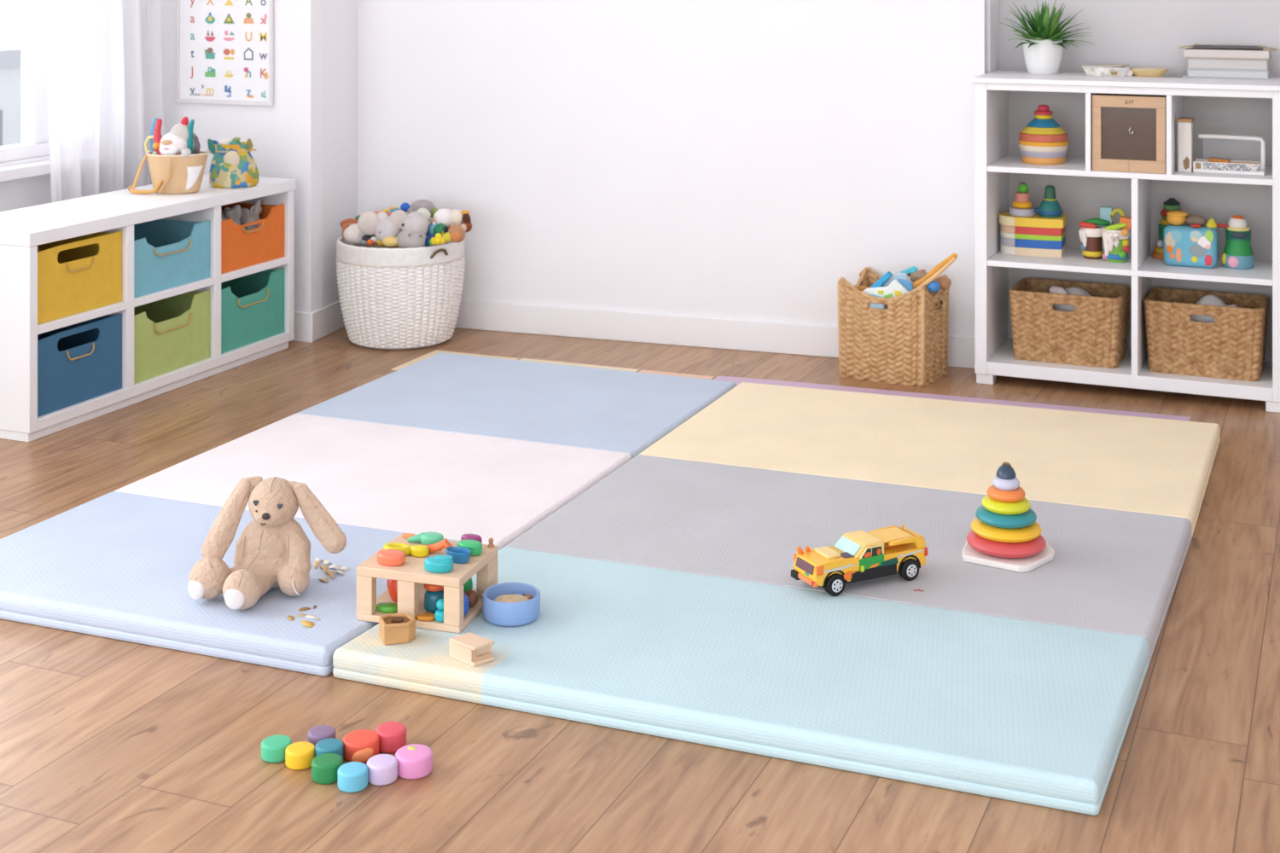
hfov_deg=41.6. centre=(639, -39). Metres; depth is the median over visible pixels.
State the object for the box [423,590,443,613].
block
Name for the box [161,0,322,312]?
wall
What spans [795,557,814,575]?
grille
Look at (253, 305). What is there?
fabric bin
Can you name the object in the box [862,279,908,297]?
book
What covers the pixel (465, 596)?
block
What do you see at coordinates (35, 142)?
window
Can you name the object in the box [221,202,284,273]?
fabric bin
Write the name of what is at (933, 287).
ball
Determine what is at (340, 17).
wall
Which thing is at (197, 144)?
rod
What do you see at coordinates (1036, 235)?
toy box
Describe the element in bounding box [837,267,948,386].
wicker basket
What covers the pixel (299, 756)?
block
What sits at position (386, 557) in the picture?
block
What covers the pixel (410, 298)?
woven basket
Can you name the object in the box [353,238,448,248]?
filling
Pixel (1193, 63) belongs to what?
book
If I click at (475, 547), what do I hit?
block
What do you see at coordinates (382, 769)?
block
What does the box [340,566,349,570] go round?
cheese shaving
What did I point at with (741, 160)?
wall
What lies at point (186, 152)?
ball
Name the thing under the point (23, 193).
wall
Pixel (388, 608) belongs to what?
block
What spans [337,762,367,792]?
block
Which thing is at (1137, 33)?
wall
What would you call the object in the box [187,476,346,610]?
rabbit
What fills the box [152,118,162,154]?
rod
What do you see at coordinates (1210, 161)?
wooden strip
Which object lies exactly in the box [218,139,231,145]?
toy
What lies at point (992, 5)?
wall
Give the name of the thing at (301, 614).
cheese shaving
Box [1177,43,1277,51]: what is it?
folder
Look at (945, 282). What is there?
plush toy
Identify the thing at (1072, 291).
plush toy
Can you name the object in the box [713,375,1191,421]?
sheet
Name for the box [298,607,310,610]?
cheese shaving
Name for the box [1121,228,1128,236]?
toy piece
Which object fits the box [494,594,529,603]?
filling
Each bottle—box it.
[1216,215,1254,269]
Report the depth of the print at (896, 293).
6.02 m
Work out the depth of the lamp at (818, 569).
3.81 m
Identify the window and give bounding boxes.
[0,0,50,182]
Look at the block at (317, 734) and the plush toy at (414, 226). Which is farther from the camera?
the plush toy at (414, 226)
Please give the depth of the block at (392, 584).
3.72 m
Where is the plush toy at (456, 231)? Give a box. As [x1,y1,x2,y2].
[448,223,466,243]
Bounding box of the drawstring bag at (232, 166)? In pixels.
[207,139,259,188]
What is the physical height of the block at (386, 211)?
0.022 m
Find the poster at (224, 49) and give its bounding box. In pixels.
[175,0,273,106]
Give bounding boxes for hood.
[797,546,854,558]
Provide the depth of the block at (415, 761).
3.10 m
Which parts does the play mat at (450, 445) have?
panel, panel, panel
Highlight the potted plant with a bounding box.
[998,0,1093,74]
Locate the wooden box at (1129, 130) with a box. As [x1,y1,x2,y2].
[1092,93,1166,174]
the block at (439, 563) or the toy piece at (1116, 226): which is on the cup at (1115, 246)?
the toy piece at (1116, 226)
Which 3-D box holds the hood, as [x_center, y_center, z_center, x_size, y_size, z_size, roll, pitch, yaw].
[0.427,1.359,3.876,0.128,0.024,0.064,0,0,23]
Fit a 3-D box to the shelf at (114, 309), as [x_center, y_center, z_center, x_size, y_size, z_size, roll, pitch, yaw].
[-1.987,1.155,5.548,0.397,0.027,0.416,0,0,23]
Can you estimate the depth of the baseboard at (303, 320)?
6.64 m
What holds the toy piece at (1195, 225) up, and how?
on the toy box at (1184, 245)
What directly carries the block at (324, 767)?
on the floor
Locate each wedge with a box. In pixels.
[868,271,892,288]
[869,302,884,308]
[882,273,909,286]
[897,279,913,291]
[900,266,918,273]
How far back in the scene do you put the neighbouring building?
10.88 m
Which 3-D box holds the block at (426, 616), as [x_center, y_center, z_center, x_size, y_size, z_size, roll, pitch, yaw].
[-0.463,1.419,3.653,0.044,0.009,0.034,0,0,6]
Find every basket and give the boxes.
[335,236,465,349]
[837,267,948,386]
[1008,278,1130,368]
[1143,287,1268,381]
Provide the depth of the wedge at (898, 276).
6.08 m
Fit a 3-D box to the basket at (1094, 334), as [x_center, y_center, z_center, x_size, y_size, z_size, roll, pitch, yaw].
[1.544,1.294,6.056,0.396,0.248,0.278,0,0,24]
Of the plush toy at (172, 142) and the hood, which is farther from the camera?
the plush toy at (172, 142)
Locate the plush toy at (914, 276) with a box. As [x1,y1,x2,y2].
[909,271,927,282]
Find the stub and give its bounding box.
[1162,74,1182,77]
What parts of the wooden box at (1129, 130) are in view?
glass panel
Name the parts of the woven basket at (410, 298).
band cord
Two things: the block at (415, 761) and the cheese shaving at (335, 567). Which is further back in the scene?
the cheese shaving at (335, 567)
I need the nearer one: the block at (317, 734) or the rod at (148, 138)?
the block at (317, 734)
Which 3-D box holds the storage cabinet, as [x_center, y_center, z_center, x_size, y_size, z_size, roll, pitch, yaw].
[-1.808,1.173,5.979,0.414,0.655,1.428,0,0,23]
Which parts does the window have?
sill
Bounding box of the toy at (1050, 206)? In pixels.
[1032,185,1062,217]
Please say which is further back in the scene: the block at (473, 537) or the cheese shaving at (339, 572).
the cheese shaving at (339, 572)
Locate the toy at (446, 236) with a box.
[442,232,451,242]
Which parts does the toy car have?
window trim, door, window seat, bed rail, bed rail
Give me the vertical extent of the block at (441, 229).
0.059 m
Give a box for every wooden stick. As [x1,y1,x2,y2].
[912,253,957,289]
[920,257,955,286]
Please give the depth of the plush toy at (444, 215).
6.56 m
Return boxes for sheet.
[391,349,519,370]
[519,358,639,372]
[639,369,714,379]
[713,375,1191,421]
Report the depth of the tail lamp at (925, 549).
3.94 m
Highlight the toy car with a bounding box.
[791,523,927,596]
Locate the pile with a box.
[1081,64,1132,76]
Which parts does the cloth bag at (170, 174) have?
light panel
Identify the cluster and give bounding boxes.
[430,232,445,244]
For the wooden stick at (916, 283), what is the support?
in the wicker basket at (905, 343)
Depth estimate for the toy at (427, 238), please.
6.49 m
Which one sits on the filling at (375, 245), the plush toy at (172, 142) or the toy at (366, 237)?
the toy at (366, 237)
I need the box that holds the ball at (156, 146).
[152,142,160,150]
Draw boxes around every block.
[261,734,291,762]
[285,741,314,770]
[307,725,336,746]
[311,753,343,784]
[314,738,343,759]
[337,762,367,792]
[342,729,379,762]
[366,754,397,785]
[375,721,406,753]
[376,549,405,566]
[376,602,397,613]
[378,613,416,645]
[381,209,389,213]
[383,542,429,557]
[386,579,397,603]
[395,744,432,779]
[401,533,415,538]
[407,532,443,545]
[415,611,435,621]
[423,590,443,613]
[424,538,452,552]
[424,554,453,573]
[424,583,443,592]
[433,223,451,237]
[434,599,443,622]
[445,546,471,564]
[449,632,494,666]
[457,539,482,556]
[460,534,482,544]
[463,577,472,593]
[463,593,468,616]
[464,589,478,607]
[857,285,868,291]
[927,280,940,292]
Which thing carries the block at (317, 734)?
on the floor
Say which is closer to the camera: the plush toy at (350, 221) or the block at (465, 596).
the block at (465, 596)
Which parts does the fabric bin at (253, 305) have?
loop handle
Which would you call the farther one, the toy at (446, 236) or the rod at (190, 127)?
the toy at (446, 236)
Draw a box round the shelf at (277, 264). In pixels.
[221,256,288,282]
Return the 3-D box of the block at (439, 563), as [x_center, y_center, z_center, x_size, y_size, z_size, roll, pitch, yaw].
[-0.437,1.308,3.662,0.065,0.028,0.047,0,0,14]
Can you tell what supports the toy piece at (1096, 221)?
on the cup at (1091, 247)
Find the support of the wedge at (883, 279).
in the wicker basket at (905, 343)
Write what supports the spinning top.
on the bookcase at (1005, 101)
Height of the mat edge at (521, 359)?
0.004 m
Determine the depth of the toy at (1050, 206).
6.07 m
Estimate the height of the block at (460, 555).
0.025 m
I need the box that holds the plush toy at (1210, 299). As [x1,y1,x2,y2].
[1191,294,1237,322]
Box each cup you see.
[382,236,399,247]
[1078,226,1103,259]
[1101,226,1130,262]
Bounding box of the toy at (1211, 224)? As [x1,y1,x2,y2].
[1206,218,1216,227]
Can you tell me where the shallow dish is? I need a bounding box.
[1130,68,1168,76]
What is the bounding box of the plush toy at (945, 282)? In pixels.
[933,275,951,289]
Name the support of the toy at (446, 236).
on the plush toy at (456, 231)
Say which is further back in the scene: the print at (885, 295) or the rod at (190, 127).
the rod at (190, 127)
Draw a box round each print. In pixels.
[883,293,892,297]
[893,290,901,296]
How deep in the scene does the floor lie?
3.26 m
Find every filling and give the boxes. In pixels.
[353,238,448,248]
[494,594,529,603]
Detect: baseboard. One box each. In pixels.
[292,310,313,343]
[312,300,345,342]
[454,299,974,368]
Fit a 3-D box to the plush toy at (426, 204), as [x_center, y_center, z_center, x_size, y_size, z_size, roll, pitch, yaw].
[-0.880,0.983,6.686,0.137,0.077,0.077,0,0,0]
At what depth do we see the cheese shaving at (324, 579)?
3.92 m
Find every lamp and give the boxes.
[814,565,823,575]
[924,546,927,556]
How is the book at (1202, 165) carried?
on the caddy
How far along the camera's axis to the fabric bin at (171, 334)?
5.96 m
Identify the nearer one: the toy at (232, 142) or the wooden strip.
the wooden strip
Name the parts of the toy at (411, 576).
post, post, board, post, post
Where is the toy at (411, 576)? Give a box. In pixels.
[356,535,497,633]
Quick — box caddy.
[1192,133,1265,175]
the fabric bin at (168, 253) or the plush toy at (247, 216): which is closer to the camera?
the fabric bin at (168, 253)
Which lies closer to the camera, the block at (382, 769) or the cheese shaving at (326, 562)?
the block at (382, 769)
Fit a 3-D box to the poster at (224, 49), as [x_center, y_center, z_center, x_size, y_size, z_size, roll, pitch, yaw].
[-1.675,0.245,6.795,0.468,0.660,0.017,0,0,23]
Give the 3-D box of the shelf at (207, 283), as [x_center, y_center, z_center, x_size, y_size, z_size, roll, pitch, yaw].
[-1.806,1.155,5.976,0.397,0.027,0.435,0,0,23]
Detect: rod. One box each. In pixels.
[144,134,153,152]
[149,117,157,151]
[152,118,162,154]
[186,119,194,154]
[192,132,196,154]
[194,135,200,154]
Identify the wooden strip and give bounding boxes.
[1208,157,1259,163]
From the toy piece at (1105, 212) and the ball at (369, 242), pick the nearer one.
the toy piece at (1105, 212)
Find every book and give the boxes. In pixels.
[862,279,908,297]
[1176,116,1193,172]
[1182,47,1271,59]
[1186,58,1269,70]
[1186,68,1270,79]
[1192,158,1265,175]
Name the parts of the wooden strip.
wooden strip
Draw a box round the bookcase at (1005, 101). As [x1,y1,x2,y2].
[971,70,1279,413]
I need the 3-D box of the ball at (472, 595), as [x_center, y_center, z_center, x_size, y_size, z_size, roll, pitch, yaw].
[-0.374,1.406,3.721,0.036,0.036,0.036,0,0,23]
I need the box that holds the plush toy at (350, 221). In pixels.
[339,218,357,228]
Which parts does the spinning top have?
knob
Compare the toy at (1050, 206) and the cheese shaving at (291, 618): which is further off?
the toy at (1050, 206)
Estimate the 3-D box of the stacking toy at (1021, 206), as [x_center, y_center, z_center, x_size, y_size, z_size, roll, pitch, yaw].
[1.387,0.860,6.120,0.094,0.120,0.094,0,0,23]
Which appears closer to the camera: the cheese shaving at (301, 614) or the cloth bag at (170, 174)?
the cheese shaving at (301, 614)
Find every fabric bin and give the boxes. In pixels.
[37,231,122,324]
[37,314,122,417]
[133,219,209,297]
[133,290,209,383]
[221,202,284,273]
[221,267,284,354]
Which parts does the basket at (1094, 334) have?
handle hole trim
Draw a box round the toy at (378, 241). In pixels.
[376,238,383,245]
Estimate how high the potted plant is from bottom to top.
0.287 m
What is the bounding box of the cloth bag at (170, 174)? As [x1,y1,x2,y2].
[128,151,209,194]
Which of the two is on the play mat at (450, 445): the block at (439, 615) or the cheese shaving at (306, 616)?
the cheese shaving at (306, 616)
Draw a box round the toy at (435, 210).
[430,208,437,218]
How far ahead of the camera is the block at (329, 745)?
3.15 m
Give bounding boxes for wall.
[0,155,51,212]
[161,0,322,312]
[322,0,357,337]
[357,0,987,336]
[987,0,999,72]
[999,0,1279,361]
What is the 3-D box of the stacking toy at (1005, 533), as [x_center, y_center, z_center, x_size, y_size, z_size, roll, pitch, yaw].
[0.891,1.328,4.087,0.212,0.224,0.214,0,0,23]
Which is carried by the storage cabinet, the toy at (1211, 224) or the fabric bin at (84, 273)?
the fabric bin at (84, 273)
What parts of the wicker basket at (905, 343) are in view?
handle hole trim, handle hole trim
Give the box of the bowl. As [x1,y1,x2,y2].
[482,582,540,626]
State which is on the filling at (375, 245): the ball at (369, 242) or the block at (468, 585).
the ball at (369, 242)
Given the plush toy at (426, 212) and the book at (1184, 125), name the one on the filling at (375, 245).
the plush toy at (426, 212)
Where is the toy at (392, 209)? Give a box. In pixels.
[389,206,401,212]
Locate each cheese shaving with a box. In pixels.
[287,615,294,621]
[296,613,306,616]
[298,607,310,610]
[301,620,314,628]
[305,615,315,618]
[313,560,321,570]
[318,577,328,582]
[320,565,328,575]
[323,560,331,565]
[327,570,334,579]
[328,564,340,570]
[335,570,343,575]
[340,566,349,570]
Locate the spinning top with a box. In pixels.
[1018,104,1068,164]
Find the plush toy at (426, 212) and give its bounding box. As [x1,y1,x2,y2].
[416,208,437,246]
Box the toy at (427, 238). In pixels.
[424,236,431,246]
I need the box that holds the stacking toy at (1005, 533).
[962,461,1054,572]
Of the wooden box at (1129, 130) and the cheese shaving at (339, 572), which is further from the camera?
the wooden box at (1129, 130)
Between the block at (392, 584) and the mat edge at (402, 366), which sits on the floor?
the mat edge at (402, 366)
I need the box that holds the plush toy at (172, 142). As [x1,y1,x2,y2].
[159,116,188,155]
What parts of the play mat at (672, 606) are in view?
panel, panel, panel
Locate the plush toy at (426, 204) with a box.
[400,199,435,214]
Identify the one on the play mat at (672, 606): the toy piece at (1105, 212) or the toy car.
the toy car
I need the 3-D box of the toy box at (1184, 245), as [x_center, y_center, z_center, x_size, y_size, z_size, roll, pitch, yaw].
[1.918,0.990,5.871,0.176,0.138,0.098,0,0,25]
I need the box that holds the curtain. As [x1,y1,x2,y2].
[46,0,164,203]
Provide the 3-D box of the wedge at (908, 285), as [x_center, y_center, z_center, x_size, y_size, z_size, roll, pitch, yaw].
[0.953,1.165,6.044,0.056,0.050,0.018,0,0,23]
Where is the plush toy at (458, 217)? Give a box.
[451,209,471,232]
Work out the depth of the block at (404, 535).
3.86 m
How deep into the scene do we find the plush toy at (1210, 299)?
5.84 m
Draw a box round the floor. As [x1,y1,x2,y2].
[0,326,1279,852]
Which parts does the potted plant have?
pot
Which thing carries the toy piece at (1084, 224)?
on the cup at (1091, 247)
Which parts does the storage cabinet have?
panel, panel, panel, panel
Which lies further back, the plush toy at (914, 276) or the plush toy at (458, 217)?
the plush toy at (458, 217)
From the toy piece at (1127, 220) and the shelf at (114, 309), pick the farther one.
the toy piece at (1127, 220)
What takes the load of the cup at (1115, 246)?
on the bookcase at (1005, 101)
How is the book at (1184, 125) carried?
on the bookcase at (1005, 101)
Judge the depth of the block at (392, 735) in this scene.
3.20 m
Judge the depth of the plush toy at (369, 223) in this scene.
6.55 m
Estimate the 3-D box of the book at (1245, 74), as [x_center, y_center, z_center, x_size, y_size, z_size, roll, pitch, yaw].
[2.096,0.397,6.004,0.272,0.030,0.150,0,0,23]
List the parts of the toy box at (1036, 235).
lid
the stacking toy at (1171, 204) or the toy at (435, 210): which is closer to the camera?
the stacking toy at (1171, 204)
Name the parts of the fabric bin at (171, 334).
loop handle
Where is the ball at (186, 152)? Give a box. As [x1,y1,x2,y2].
[180,147,191,157]
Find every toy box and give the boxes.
[998,211,1067,257]
[1163,223,1218,267]
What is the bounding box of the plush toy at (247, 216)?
[238,199,261,230]
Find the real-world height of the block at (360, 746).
0.036 m
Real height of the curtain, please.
2.211 m
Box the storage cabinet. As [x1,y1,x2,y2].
[0,174,295,442]
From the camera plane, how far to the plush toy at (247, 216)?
6.46 m
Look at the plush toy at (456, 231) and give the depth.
6.46 m
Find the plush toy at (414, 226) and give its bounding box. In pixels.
[389,209,428,248]
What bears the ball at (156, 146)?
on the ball
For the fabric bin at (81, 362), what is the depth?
5.50 m
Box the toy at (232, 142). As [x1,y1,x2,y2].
[229,139,241,145]
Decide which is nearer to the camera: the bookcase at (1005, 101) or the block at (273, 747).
the block at (273, 747)
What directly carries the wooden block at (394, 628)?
on the play mat at (672, 606)
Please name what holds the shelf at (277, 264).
attached to the storage cabinet
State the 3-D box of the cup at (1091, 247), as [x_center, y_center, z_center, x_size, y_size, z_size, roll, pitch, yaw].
[1.613,1.003,6.024,0.087,0.111,0.080,0,0,23]
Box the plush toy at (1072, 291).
[1049,285,1091,311]
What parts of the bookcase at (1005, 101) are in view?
panel, panel, rail, panel, shelf, shelf, panel, panel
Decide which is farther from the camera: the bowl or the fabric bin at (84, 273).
the fabric bin at (84, 273)
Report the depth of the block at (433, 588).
3.67 m
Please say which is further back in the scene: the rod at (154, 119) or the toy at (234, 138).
the toy at (234, 138)
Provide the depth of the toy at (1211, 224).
5.82 m
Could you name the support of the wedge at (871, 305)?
in the wicker basket at (905, 343)
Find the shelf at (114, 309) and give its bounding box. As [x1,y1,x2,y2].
[37,301,126,334]
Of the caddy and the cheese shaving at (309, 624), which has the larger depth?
the caddy
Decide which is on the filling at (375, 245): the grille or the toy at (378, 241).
the toy at (378, 241)
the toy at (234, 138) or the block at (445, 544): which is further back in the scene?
the toy at (234, 138)
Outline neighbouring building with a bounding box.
[0,46,21,145]
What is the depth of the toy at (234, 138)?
6.30 m
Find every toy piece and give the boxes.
[1079,221,1096,228]
[1082,217,1109,226]
[1099,206,1112,226]
[1105,222,1126,230]
[1110,208,1126,229]
[1119,215,1131,229]
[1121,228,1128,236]
[1185,214,1206,226]
[1190,223,1201,227]
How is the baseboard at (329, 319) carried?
attached to the wall at (340, 17)
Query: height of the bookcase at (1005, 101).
1.088 m
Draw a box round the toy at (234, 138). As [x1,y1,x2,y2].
[232,137,240,140]
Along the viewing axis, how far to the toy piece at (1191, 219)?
5.86 m
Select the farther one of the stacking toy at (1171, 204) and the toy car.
the stacking toy at (1171, 204)
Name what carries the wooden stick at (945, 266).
in the wicker basket at (905, 343)
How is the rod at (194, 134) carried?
in the cloth bag at (170, 174)
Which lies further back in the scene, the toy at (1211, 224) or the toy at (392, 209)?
the toy at (392, 209)
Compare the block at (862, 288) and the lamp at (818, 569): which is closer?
the lamp at (818, 569)
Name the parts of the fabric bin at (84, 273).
loop handle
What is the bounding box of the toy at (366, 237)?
[360,234,377,244]
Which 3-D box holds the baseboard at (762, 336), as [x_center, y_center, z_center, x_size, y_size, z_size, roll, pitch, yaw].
[0.041,1.441,6.628,2.594,0.118,0.014,0,0,19]
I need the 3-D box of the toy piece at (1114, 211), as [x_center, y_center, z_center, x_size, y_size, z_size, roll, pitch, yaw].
[1.698,0.916,5.988,0.057,0.078,0.017,0,0,23]
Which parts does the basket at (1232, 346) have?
handle hole trim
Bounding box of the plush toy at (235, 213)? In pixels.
[221,204,241,225]
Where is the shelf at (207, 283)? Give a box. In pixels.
[133,277,214,307]
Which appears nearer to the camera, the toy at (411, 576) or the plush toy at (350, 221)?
the toy at (411, 576)
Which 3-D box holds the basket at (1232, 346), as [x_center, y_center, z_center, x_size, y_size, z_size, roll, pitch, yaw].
[1.973,1.294,5.874,0.396,0.248,0.278,0,0,24]
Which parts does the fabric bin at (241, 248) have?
loop handle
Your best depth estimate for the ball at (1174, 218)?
5.87 m
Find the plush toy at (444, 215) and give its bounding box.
[430,208,452,226]
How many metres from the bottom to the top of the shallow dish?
0.027 m
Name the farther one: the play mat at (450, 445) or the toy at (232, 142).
the toy at (232, 142)
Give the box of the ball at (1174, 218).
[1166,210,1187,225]
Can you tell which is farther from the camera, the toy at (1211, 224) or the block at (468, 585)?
the toy at (1211, 224)
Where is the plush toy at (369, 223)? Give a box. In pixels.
[357,211,401,242]
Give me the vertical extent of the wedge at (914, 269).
0.031 m
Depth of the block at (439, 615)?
3.63 m
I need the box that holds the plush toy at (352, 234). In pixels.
[341,222,365,244]
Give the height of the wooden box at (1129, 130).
0.262 m
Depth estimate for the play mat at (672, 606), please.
3.77 m
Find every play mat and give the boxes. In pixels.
[0,352,736,676]
[332,382,1220,815]
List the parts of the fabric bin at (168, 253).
loop handle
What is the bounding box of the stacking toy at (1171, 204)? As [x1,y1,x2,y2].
[1151,197,1184,260]
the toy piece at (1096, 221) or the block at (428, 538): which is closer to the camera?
the block at (428, 538)
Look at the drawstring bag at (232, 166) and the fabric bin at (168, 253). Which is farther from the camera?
the drawstring bag at (232, 166)
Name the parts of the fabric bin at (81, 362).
loop handle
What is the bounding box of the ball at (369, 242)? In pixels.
[366,238,373,245]
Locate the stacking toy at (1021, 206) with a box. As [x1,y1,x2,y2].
[1008,181,1035,216]

